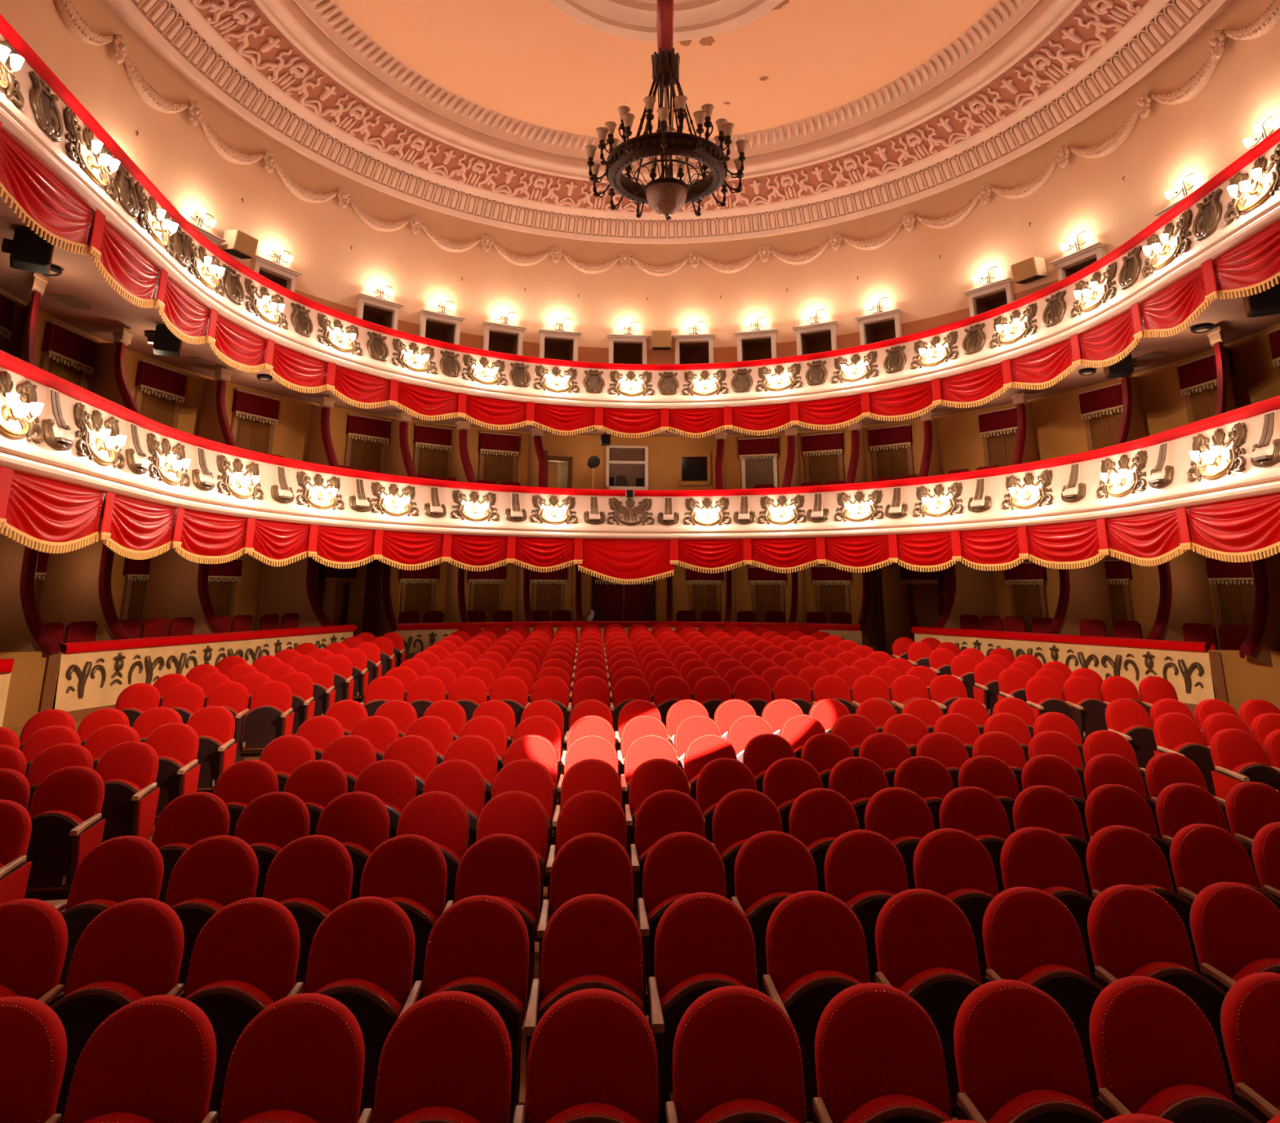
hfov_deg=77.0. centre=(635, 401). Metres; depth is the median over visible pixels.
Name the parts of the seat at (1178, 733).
panel, armrest, backrest, nailhead trim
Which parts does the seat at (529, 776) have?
nailhead trim, backrest, rail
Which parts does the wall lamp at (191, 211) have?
lamp shade, arm, lamp shade, lamp shade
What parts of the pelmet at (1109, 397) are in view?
rod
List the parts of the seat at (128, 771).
nailhead trim, backrest, armrest, panel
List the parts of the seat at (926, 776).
backrest, nailhead trim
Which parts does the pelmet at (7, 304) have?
rod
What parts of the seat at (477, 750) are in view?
nailhead trim, backrest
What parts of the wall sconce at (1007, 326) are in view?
lamp shade, lamp shade, lamp shade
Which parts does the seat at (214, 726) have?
rail, backrest, armrest, panel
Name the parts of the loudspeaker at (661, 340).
plate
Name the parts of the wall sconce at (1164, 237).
lamp shade, lamp shade, lamp shade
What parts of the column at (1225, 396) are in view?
panel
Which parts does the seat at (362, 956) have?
armrest, nailhead trim, nailhead trim, backrest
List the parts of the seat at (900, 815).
backrest, nailhead trim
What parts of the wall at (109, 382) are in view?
panel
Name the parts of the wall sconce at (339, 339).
lamp shade, lamp shade, lamp shade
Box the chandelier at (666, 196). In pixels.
[584,0,747,220]
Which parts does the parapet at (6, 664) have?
panel, hand rail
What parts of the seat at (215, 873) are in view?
nailhead trim, backrest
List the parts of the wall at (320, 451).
panel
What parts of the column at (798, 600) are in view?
panel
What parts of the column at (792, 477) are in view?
panel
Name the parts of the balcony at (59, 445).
moulding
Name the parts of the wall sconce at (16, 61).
lamp shade, lamp shade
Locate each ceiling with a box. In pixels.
[0,191,1279,436]
[0,493,1196,552]
[333,0,998,140]
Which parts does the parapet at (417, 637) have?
hand rail, panel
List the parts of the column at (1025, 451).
panel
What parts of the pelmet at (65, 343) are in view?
rod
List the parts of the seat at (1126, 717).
armrest, backrest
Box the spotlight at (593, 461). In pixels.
[586,455,599,488]
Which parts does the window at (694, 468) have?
pane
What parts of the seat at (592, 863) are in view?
armrest, backrest, nailhead trim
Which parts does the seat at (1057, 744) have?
backrest, nailhead trim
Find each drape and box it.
[0,121,95,255]
[0,466,106,553]
[88,208,159,308]
[99,491,177,559]
[155,267,210,344]
[173,507,248,564]
[207,308,267,373]
[244,518,310,566]
[264,338,328,393]
[307,524,375,568]
[325,361,391,408]
[373,529,444,570]
[389,378,460,421]
[442,533,509,571]
[457,392,528,430]
[506,536,574,572]
[525,401,597,435]
[573,537,674,584]
[595,406,664,438]
[660,407,725,438]
[670,538,746,573]
[724,402,795,435]
[742,537,821,573]
[790,394,866,430]
[816,534,894,573]
[861,381,937,421]
[888,531,958,572]
[931,362,1010,408]
[951,527,1026,570]
[1001,338,1079,390]
[1017,520,1106,568]
[1070,308,1142,368]
[1096,509,1190,566]
[1130,266,1215,340]
[1176,493,1279,562]
[1200,220,1279,302]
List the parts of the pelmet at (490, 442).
rod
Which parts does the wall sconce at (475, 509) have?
lamp shade, lamp shade, lamp shade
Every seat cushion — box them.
[0,985,19,998]
[39,810,84,824]
[66,981,144,1002]
[71,898,118,907]
[82,1112,154,1122]
[106,779,142,791]
[159,755,185,766]
[161,843,191,848]
[171,898,223,911]
[184,980,274,1008]
[200,735,223,745]
[226,802,247,806]
[238,1109,318,1122]
[249,842,281,852]
[275,771,290,776]
[279,897,330,915]
[304,802,324,809]
[313,978,401,1018]
[340,842,371,855]
[343,771,358,778]
[383,802,401,813]
[386,897,437,923]
[392,1106,480,1122]
[413,773,425,782]
[431,977,522,1092]
[434,842,461,862]
[464,804,479,818]
[483,776,493,786]
[493,896,535,979]
[533,848,544,895]
[538,974,643,1010]
[545,1102,641,1122]
[637,845,652,860]
[646,893,689,919]
[659,973,747,1007]
[695,1098,799,1122]
[702,802,718,815]
[720,839,747,857]
[744,892,793,916]
[754,770,766,778]
[777,799,795,809]
[779,970,862,1003]
[806,837,836,850]
[818,768,832,775]
[842,1094,953,1122]
[845,890,894,906]
[850,797,870,804]
[882,768,897,772]
[891,835,922,844]
[898,967,982,994]
[923,796,943,801]
[945,888,993,899]
[974,835,1004,839]
[986,1089,1106,1122]
[1017,964,1087,984]
[1042,886,1079,893]
[1057,833,1075,836]
[1120,725,1141,733]
[1129,961,1194,977]
[1135,1084,1238,1116]
[1137,884,1166,889]
[1172,742,1194,751]
[1231,762,1256,773]
[1231,958,1279,982]
[1232,882,1251,886]
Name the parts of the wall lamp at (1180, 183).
lamp shade, lamp shade, lamp shade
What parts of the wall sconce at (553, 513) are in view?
lamp shade, lamp shade, lamp shade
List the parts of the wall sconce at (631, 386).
lamp shade, lamp shade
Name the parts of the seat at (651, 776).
armrest, backrest, nailhead trim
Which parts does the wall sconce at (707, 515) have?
lamp shade, lamp shade, lamp shade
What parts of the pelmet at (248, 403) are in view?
rod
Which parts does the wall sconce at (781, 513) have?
lamp shade, lamp shade, lamp shade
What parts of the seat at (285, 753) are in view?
nailhead trim, backrest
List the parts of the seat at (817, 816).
backrest, nailhead trim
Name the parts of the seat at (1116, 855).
armrest, backrest, nailhead trim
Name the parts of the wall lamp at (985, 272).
lamp shade, lamp shade, lamp shade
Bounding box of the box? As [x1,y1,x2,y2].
[625,489,634,497]
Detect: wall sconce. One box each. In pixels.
[0,44,24,73]
[1,392,44,422]
[86,140,119,174]
[95,428,127,452]
[151,208,178,235]
[164,454,191,473]
[201,256,225,279]
[235,472,259,488]
[262,295,284,315]
[314,486,337,500]
[333,327,355,343]
[386,495,410,508]
[407,350,429,364]
[466,502,488,513]
[476,364,497,377]
[544,506,566,517]
[547,373,568,386]
[621,378,642,390]
[693,377,715,390]
[695,508,717,519]
[766,372,788,384]
[768,506,791,517]
[840,361,863,374]
[844,502,867,514]
[919,343,942,358]
[921,495,946,509]
[995,318,1019,335]
[1008,485,1033,500]
[1073,281,1097,302]
[1099,469,1125,486]
[1142,233,1170,258]
[1189,445,1221,466]
[1226,168,1262,199]
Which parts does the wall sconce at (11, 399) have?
lamp shade, lamp shade, lamp shade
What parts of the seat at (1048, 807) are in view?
backrest, nailhead trim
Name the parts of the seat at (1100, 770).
backrest, nailhead trim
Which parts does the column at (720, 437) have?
panel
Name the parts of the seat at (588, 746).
armrest, backrest, nailhead trim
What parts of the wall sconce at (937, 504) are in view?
lamp shade, lamp shade, lamp shade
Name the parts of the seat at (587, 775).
armrest, backrest, nailhead trim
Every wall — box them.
[0,0,1279,364]
[0,288,1279,489]
[0,535,60,657]
[0,651,61,728]
[38,540,134,675]
[41,544,1248,696]
[90,327,141,414]
[139,546,231,638]
[197,368,238,447]
[256,552,335,631]
[306,396,340,467]
[361,556,397,637]
[386,412,417,477]
[444,559,469,622]
[448,420,477,483]
[527,427,546,487]
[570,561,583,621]
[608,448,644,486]
[666,572,672,621]
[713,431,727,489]
[724,565,736,622]
[857,564,886,652]
[929,558,995,630]
[1043,555,1114,637]
[1115,373,1146,444]
[1145,548,1219,672]
[1208,649,1279,716]
[1239,546,1279,667]
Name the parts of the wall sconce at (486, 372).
lamp shade, lamp shade, lamp shade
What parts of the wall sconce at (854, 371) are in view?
lamp shade, lamp shade, lamp shade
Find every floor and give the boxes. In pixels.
[7,649,1216,1122]
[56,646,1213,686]
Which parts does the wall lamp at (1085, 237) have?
lamp shade, lamp shade, lamp shade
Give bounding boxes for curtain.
[316,563,325,608]
[338,579,350,625]
[906,581,918,642]
[935,568,944,616]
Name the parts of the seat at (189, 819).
nailhead trim, backrest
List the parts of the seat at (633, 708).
armrest, backrest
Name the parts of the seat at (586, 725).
armrest, backrest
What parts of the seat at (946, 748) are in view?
backrest, nailhead trim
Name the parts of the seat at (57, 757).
nailhead trim, backrest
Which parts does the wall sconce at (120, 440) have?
lamp shade, lamp shade, lamp shade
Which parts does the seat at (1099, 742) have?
backrest, nailhead trim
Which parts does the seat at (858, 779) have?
backrest, nailhead trim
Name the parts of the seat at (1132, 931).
armrest, backrest, nailhead trim, nailhead trim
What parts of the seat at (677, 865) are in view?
armrest, rail, backrest, nailhead trim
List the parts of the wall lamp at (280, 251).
lamp shade, lamp shade, lamp shade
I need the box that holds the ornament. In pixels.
[586,609,594,621]
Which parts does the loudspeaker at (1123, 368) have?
plate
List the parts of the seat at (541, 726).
backrest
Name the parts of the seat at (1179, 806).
armrest, backrest, nailhead trim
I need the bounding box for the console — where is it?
[615,475,628,486]
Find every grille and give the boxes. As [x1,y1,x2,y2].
[47,237,55,273]
[178,340,182,355]
[234,230,258,257]
[1010,257,1036,282]
[1103,361,1110,377]
[1241,289,1251,316]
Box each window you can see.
[605,445,648,489]
[678,452,711,485]
[741,433,777,488]
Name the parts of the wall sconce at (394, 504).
lamp shade, lamp shade, lamp shade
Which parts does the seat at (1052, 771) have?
backrest, nailhead trim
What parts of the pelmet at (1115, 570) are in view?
rod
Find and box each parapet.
[0,658,13,727]
[54,624,356,721]
[395,621,862,661]
[911,626,1214,714]
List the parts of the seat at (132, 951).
armrest, nailhead trim, nailhead trim, backrest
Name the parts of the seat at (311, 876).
nailhead trim, backrest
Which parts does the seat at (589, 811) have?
armrest, nailhead trim, backrest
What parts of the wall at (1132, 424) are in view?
panel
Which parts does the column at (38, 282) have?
panel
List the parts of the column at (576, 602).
panel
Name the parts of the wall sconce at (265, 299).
lamp shade, lamp shade, lamp shade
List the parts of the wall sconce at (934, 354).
lamp shade, lamp shade, lamp shade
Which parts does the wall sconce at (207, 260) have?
lamp shade, lamp shade, lamp shade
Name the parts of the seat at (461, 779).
nailhead trim, backrest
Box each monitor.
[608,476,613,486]
[635,478,644,486]
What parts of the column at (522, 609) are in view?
panel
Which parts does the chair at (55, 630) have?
backrest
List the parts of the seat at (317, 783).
nailhead trim, backrest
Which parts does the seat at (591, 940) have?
armrest, nailhead trim, backrest, nailhead trim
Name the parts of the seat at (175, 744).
nailhead trim, backrest, armrest, panel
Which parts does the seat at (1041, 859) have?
backrest, nailhead trim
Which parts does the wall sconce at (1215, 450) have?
lamp shade, lamp shade, lamp shade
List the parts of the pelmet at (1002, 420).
rod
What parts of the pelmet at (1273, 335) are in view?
rod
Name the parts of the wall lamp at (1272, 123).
lamp shade, lamp shade, lamp shade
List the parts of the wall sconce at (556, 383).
lamp shade, lamp shade, lamp shade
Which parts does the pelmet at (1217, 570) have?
rod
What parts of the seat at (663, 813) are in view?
armrest, backrest, nailhead trim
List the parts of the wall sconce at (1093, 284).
lamp shade, lamp shade, lamp shade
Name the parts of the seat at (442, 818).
nailhead trim, backrest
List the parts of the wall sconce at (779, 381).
lamp shade, lamp shade, lamp shade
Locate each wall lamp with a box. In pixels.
[187,208,216,227]
[266,247,293,265]
[369,284,394,299]
[431,299,455,314]
[493,311,517,324]
[548,317,572,330]
[617,321,639,334]
[681,320,705,334]
[742,316,766,330]
[801,309,826,324]
[864,297,888,313]
[972,266,999,285]
[1059,231,1088,253]
[1164,173,1195,199]
[1242,115,1275,147]
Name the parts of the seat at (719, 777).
backrest, nailhead trim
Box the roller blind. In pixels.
[608,448,644,461]
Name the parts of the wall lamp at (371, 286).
lamp shade, lamp shade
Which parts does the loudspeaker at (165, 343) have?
plate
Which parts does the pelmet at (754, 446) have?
rod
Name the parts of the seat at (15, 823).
nailhead trim, armrest, panel, backrest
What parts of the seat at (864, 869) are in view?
backrest, nailhead trim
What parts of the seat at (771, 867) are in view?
armrest, backrest, nailhead trim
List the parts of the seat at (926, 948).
armrest, backrest, nailhead trim, nailhead trim, rail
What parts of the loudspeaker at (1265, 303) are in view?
plate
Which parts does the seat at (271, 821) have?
nailhead trim, backrest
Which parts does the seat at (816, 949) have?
armrest, rail, backrest, nailhead trim, nailhead trim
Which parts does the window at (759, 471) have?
pane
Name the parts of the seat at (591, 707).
armrest, backrest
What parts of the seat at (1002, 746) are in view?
backrest, nailhead trim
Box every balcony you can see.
[0,13,1279,408]
[0,350,1279,539]
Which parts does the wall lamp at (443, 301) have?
lamp shade, lamp shade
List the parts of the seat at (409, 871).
nailhead trim, backrest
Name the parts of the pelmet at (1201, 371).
rod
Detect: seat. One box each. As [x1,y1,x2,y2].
[0,727,20,750]
[0,745,26,776]
[0,768,30,809]
[0,800,31,904]
[0,898,68,999]
[0,996,67,1122]
[19,709,75,751]
[21,725,80,777]
[24,766,105,901]
[26,742,93,812]
[37,897,184,1122]
[44,995,216,1122]
[54,835,164,992]
[76,707,129,746]
[84,724,140,770]
[95,741,159,843]
[115,683,159,727]
[132,706,182,742]
[144,722,200,826]
[151,791,230,903]
[152,673,189,706]
[160,682,204,724]
[164,835,258,991]
[166,897,300,1120]
[185,664,220,684]
[186,706,236,794]
[188,681,248,743]
[195,672,231,707]
[201,993,364,1122]
[213,760,278,836]
[215,656,247,675]
[224,663,258,682]
[234,680,294,763]
[234,791,310,897]
[237,672,271,710]
[252,655,282,673]
[259,735,315,791]
[262,835,353,991]
[263,662,295,680]
[274,648,301,664]
[278,671,315,735]
[283,760,347,835]
[287,654,316,671]
[287,896,415,1119]
[293,643,318,655]
[295,715,344,759]
[301,662,335,716]
[307,648,333,662]
[315,791,390,900]
[320,735,376,792]
[322,654,354,703]
[324,642,349,654]
[324,699,368,735]
[340,648,368,705]
[341,636,364,648]
[350,715,399,761]
[353,760,416,839]
[355,632,375,642]
[355,642,382,686]
[357,991,511,1122]
[359,834,447,989]
[360,675,404,716]
[369,636,395,676]
[373,699,417,737]
[382,631,405,667]
[382,735,437,796]
[384,666,417,701]
[395,791,469,906]
[397,895,528,1122]
[399,658,430,678]
[404,715,453,765]
[405,675,445,719]
[412,651,439,668]
[422,645,449,661]
[422,666,456,700]
[422,700,466,741]
[422,759,485,848]
[433,640,457,653]
[434,658,466,679]
[441,833,540,1017]
[442,635,464,648]
[443,734,497,806]
[444,651,473,670]
[447,675,487,722]
[453,645,480,662]
[458,715,507,773]
[460,666,494,701]
[462,640,487,655]
[469,635,493,649]
[469,658,501,681]
[471,700,515,749]
[475,631,497,644]
[475,791,547,942]
[477,652,506,672]
[484,645,512,664]
[488,675,528,729]
[490,640,516,657]
[491,759,553,887]
[496,635,520,651]
[497,666,533,702]
[501,631,524,645]
[503,734,558,845]
[504,658,537,684]
[510,652,540,675]
[511,699,564,777]
[512,715,561,808]
[512,988,658,1122]
[515,645,543,667]
[519,640,546,659]
[523,635,548,653]
[523,893,644,1081]
[524,675,568,748]
[527,631,550,648]
[528,666,570,731]
[537,832,633,1008]
[539,658,572,691]
[542,652,573,674]
[545,645,574,672]
[546,790,626,920]
[547,640,575,665]
[550,635,576,653]
[551,759,622,856]
[552,631,577,648]
[556,734,617,804]
[560,715,615,775]
[564,699,613,751]
[567,675,609,731]
[568,666,608,702]
[570,658,607,691]
[572,652,606,681]
[573,645,605,672]
[574,640,604,665]
[575,635,604,658]
[576,631,603,653]
[604,631,628,653]
[604,635,631,658]
[604,640,633,665]
[606,645,635,672]
[607,652,639,681]
[608,658,642,691]
[609,666,646,702]
[609,675,650,738]
[614,699,661,755]
[617,715,668,804]
[621,734,678,814]
[625,758,689,858]
[630,789,705,923]
[631,631,653,647]
[632,635,657,653]
[635,640,662,660]
[637,831,726,1017]
[638,645,666,666]
[640,652,671,675]
[644,658,676,684]
[648,666,683,702]
[648,892,757,1122]
[651,675,691,727]
[657,631,679,645]
[660,635,684,651]
[664,640,689,657]
[665,986,806,1122]
[666,699,708,746]
[668,645,695,664]
[674,652,702,672]
[674,715,721,770]
[680,658,710,681]
[683,631,705,644]
[684,733,737,801]
[686,666,719,700]
[688,635,711,649]
[693,640,717,655]
[693,675,732,720]
[696,758,756,843]
[699,645,725,662]
[706,652,734,670]
[709,631,729,643]
[711,789,782,901]
[714,658,744,679]
[714,699,756,739]
[715,635,737,648]
[722,640,746,654]
[723,666,755,699]
[727,715,773,763]
[730,645,755,661]
[731,831,817,993]
[733,675,772,717]
[734,631,755,642]
[739,651,766,668]
[742,635,764,647]
[742,733,795,793]
[749,658,778,677]
[751,640,773,653]
[760,631,781,641]
[760,645,785,659]
[760,666,792,701]
[761,698,803,735]
[762,890,870,1122]
[763,757,822,834]
[769,635,790,646]
[771,651,798,667]
[773,675,813,715]
[779,640,802,653]
[779,714,826,759]
[783,658,812,676]
[788,788,858,893]
[791,645,814,659]
[796,635,817,646]
[797,666,829,704]
[801,733,853,789]
[803,651,830,666]
[808,640,830,652]
[808,698,850,733]
[812,675,857,714]
[813,982,953,1122]
[817,658,846,675]
[821,645,844,658]
[822,635,844,645]
[824,829,908,982]
[828,756,888,830]
[831,714,877,756]
[834,666,865,702]
[835,640,857,651]
[835,651,861,666]
[850,645,875,658]
[851,657,879,675]
[852,675,897,713]
[855,698,897,733]
[858,733,911,787]
[864,787,935,889]
[866,651,893,666]
[870,666,902,702]
[875,888,982,1117]
[882,713,928,756]
[884,657,913,675]
[890,675,929,714]
[892,637,914,660]
[893,755,954,830]
[902,697,943,733]
[906,666,937,700]
[907,641,933,667]
[912,828,999,985]
[915,732,968,789]
[920,637,941,650]
[928,648,955,675]
[929,675,986,715]
[933,713,980,758]
[935,642,960,656]
[939,786,1010,893]
[947,697,989,735]
[951,653,979,699]
[953,979,1106,1122]
[958,755,1019,834]
[959,648,986,662]
[972,731,1026,792]
[973,661,1004,716]
[982,654,1011,670]
[982,886,1103,1112]
[983,712,1031,762]
[988,648,1015,663]
[992,697,1035,738]
[997,667,1031,703]
[1000,826,1095,981]
[1008,661,1037,678]
[1013,654,1043,671]
[1013,785,1092,898]
[1021,754,1089,841]
[1025,675,1074,721]
[1027,730,1087,800]
[1033,711,1085,770]
[1034,667,1066,700]
[1041,661,1071,679]
[1062,675,1107,745]
[1069,668,1102,701]
[1082,729,1150,799]
[1084,753,1161,839]
[1084,784,1177,893]
[1085,825,1199,973]
[1087,884,1235,1102]
[1088,976,1262,1122]
[1100,675,1152,728]
[1105,698,1157,768]
[1138,675,1178,708]
[1145,752,1231,834]
[1149,698,1202,732]
[1153,712,1216,796]
[1155,782,1260,888]
[1169,823,1279,910]
[1189,882,1279,1102]
[1194,698,1239,731]
[1201,712,1252,747]
[1209,728,1279,799]
[1219,972,1279,1122]
[1225,782,1279,848]
[1239,699,1279,730]
[1250,712,1279,748]
[1251,822,1279,900]
[1263,728,1279,772]
[1266,1113,1279,1122]
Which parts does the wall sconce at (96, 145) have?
lamp shade, lamp shade, lamp shade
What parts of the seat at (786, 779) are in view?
backrest, nailhead trim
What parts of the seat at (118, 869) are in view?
armrest, nailhead trim, backrest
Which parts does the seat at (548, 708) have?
backrest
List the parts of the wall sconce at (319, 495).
lamp shade, lamp shade, lamp shade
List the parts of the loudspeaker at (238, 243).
plate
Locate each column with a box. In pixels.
[17,272,48,365]
[515,561,533,622]
[781,427,801,487]
[788,565,807,622]
[844,421,867,484]
[918,410,942,477]
[1010,392,1037,465]
[1206,326,1237,415]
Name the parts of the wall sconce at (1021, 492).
lamp shade, lamp shade, lamp shade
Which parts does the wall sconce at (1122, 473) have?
lamp shade, lamp shade, lamp shade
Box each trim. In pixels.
[40,653,60,711]
[102,0,1233,244]
[131,0,1210,238]
[168,0,1170,220]
[189,0,1149,212]
[250,0,1084,185]
[546,0,783,41]
[1209,651,1227,703]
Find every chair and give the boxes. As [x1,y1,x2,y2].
[42,622,64,657]
[63,621,97,643]
[120,619,141,638]
[140,617,168,638]
[168,617,194,636]
[217,615,231,631]
[231,614,253,632]
[258,613,279,630]
[264,453,284,457]
[280,613,299,629]
[339,465,355,470]
[358,467,380,473]
[398,611,419,623]
[417,474,435,479]
[422,611,444,622]
[435,476,457,481]
[466,610,485,622]
[477,480,497,484]
[493,610,512,622]
[499,481,521,485]
[531,610,549,621]
[551,610,571,621]
[676,610,695,621]
[701,610,719,622]
[737,611,756,622]
[753,484,775,488]
[765,611,785,622]
[800,481,822,486]
[806,612,826,623]
[824,480,844,484]
[831,612,851,624]
[873,476,897,481]
[897,474,918,479]
[946,468,969,474]
[960,614,981,630]
[976,465,998,470]
[981,615,1003,631]
[1003,616,1026,632]
[1031,617,1053,633]
[1079,618,1106,636]
[1112,620,1142,639]
[1182,622,1217,652]
[1217,624,1249,657]
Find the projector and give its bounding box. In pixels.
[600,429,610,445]
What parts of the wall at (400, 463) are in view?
panel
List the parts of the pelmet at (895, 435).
rod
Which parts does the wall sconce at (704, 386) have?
lamp shade, lamp shade, lamp shade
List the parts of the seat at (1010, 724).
backrest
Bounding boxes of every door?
[0,328,5,350]
[35,574,44,610]
[39,346,89,389]
[119,566,146,638]
[133,382,181,429]
[186,219,226,245]
[208,577,236,631]
[230,408,275,453]
[251,254,302,292]
[343,431,386,473]
[355,293,404,329]
[400,580,435,623]
[413,440,450,479]
[418,309,465,345]
[469,580,502,622]
[478,450,517,484]
[482,321,527,355]
[532,581,564,621]
[537,328,582,360]
[546,455,573,488]
[592,574,654,621]
[606,333,649,364]
[672,333,715,364]
[688,582,720,622]
[733,328,777,361]
[751,582,784,622]
[791,320,838,355]
[804,450,844,485]
[815,582,850,623]
[853,308,902,345]
[871,443,914,480]
[961,277,1014,316]
[982,428,1017,466]
[1008,573,1048,632]
[1048,241,1106,280]
[1084,407,1122,451]
[1106,574,1134,623]
[1153,189,1196,217]
[1183,377,1239,423]
[1210,579,1254,649]
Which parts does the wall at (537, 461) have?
panel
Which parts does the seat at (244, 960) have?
armrest, nailhead trim, nailhead trim, backrest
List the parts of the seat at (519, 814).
nailhead trim, backrest, rail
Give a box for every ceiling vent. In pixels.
[53,295,91,309]
[185,357,216,367]
[1022,386,1050,394]
[1136,352,1167,362]
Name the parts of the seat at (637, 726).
armrest, backrest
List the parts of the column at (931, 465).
panel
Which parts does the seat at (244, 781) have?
nailhead trim, backrest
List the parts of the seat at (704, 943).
armrest, rail, hinge plate, nailhead trim, backrest, nailhead trim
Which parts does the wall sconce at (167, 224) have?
lamp shade, lamp shade, lamp shade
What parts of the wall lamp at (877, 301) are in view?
lamp shade, lamp shade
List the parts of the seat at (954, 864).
backrest, nailhead trim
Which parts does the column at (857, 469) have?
panel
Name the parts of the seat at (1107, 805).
backrest, nailhead trim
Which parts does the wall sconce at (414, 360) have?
lamp shade, lamp shade, lamp shade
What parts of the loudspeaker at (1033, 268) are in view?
plate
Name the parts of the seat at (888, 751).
backrest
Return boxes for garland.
[53,0,115,45]
[112,34,189,113]
[188,101,265,164]
[263,150,338,203]
[337,187,411,231]
[409,214,481,252]
[480,233,551,266]
[550,244,620,274]
[619,250,689,276]
[688,249,759,273]
[758,238,830,264]
[829,219,903,250]
[902,191,979,231]
[977,155,1057,204]
[1055,106,1139,168]
[1136,37,1226,118]
[1208,0,1279,58]
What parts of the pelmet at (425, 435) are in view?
rod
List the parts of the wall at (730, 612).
panel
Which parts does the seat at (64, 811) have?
rail, nailhead trim, hinge plate, backrest, armrest, panel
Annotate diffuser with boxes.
[47,270,57,274]
[1195,328,1208,332]
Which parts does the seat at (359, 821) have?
nailhead trim, backrest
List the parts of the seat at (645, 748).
armrest, backrest, nailhead trim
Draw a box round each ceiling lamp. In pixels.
[44,264,62,275]
[144,331,155,337]
[256,374,272,381]
[586,426,597,431]
[1078,368,1096,375]
[1190,324,1213,333]
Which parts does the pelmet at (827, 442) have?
rod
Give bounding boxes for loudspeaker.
[1,226,55,274]
[146,324,182,356]
[221,229,258,258]
[652,330,671,350]
[1010,256,1047,284]
[1103,351,1137,378]
[1241,277,1279,317]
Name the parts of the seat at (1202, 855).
armrest, backrest, nailhead trim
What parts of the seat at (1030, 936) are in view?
armrest, backrest, nailhead trim, nailhead trim, rail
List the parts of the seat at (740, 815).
backrest, nailhead trim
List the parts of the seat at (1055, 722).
backrest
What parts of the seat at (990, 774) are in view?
backrest, nailhead trim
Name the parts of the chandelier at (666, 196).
lamp shade, lamp shade, lamp arm, lamp arm, lamp shade, lamp arm, lamp post, lamp shade, lamp shade, lamp arm, lamp post, lamp shade, lamp shade, lamp post, lamp arm, lamp arm, suspension rod, suspension rod, suspension rod, lamp post, lamp shade, suspension rod, lamp post, lamp shade, suspension rod, suspension rod, lamp arm, lamp shade, crown, lamp shade, suspension rod, suspension rod, lamp post, lamp shade, lamp shade, lamp post, suspension rod, suspension rod, suspension rod, suspension rod, lamp arm, lamp arm, lamp shade, lamp post, lamp shade, lamp post, lamp shade, lamp arm, lamp shade, lamp post, lamp arm, lamp shade, lamp shade, lamp arm, lamp arm, lamp shade, lamp shade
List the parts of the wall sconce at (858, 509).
lamp shade, lamp shade, lamp shade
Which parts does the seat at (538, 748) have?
nailhead trim, backrest, rail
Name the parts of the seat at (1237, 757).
panel, armrest, backrest, nailhead trim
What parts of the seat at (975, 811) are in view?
backrest, nailhead trim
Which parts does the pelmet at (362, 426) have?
rod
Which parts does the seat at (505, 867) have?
armrest, nailhead trim, backrest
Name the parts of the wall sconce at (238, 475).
lamp shade, lamp shade, lamp shade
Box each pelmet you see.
[0,291,18,338]
[35,549,48,580]
[40,320,100,374]
[122,557,151,581]
[134,359,189,403]
[208,558,244,582]
[231,388,281,425]
[320,561,358,582]
[346,413,391,444]
[399,564,440,583]
[413,423,452,451]
[468,564,507,584]
[478,431,520,456]
[530,565,568,584]
[594,573,653,585]
[686,566,722,585]
[737,436,778,459]
[747,566,786,585]
[800,431,843,456]
[811,565,851,585]
[867,423,912,451]
[898,564,942,585]
[976,406,1017,437]
[1004,561,1047,585]
[1076,382,1122,419]
[1103,559,1132,585]
[1174,349,1235,395]
[1204,555,1253,585]
[1265,327,1279,366]
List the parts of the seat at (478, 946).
armrest, nailhead trim, backrest, nailhead trim, rail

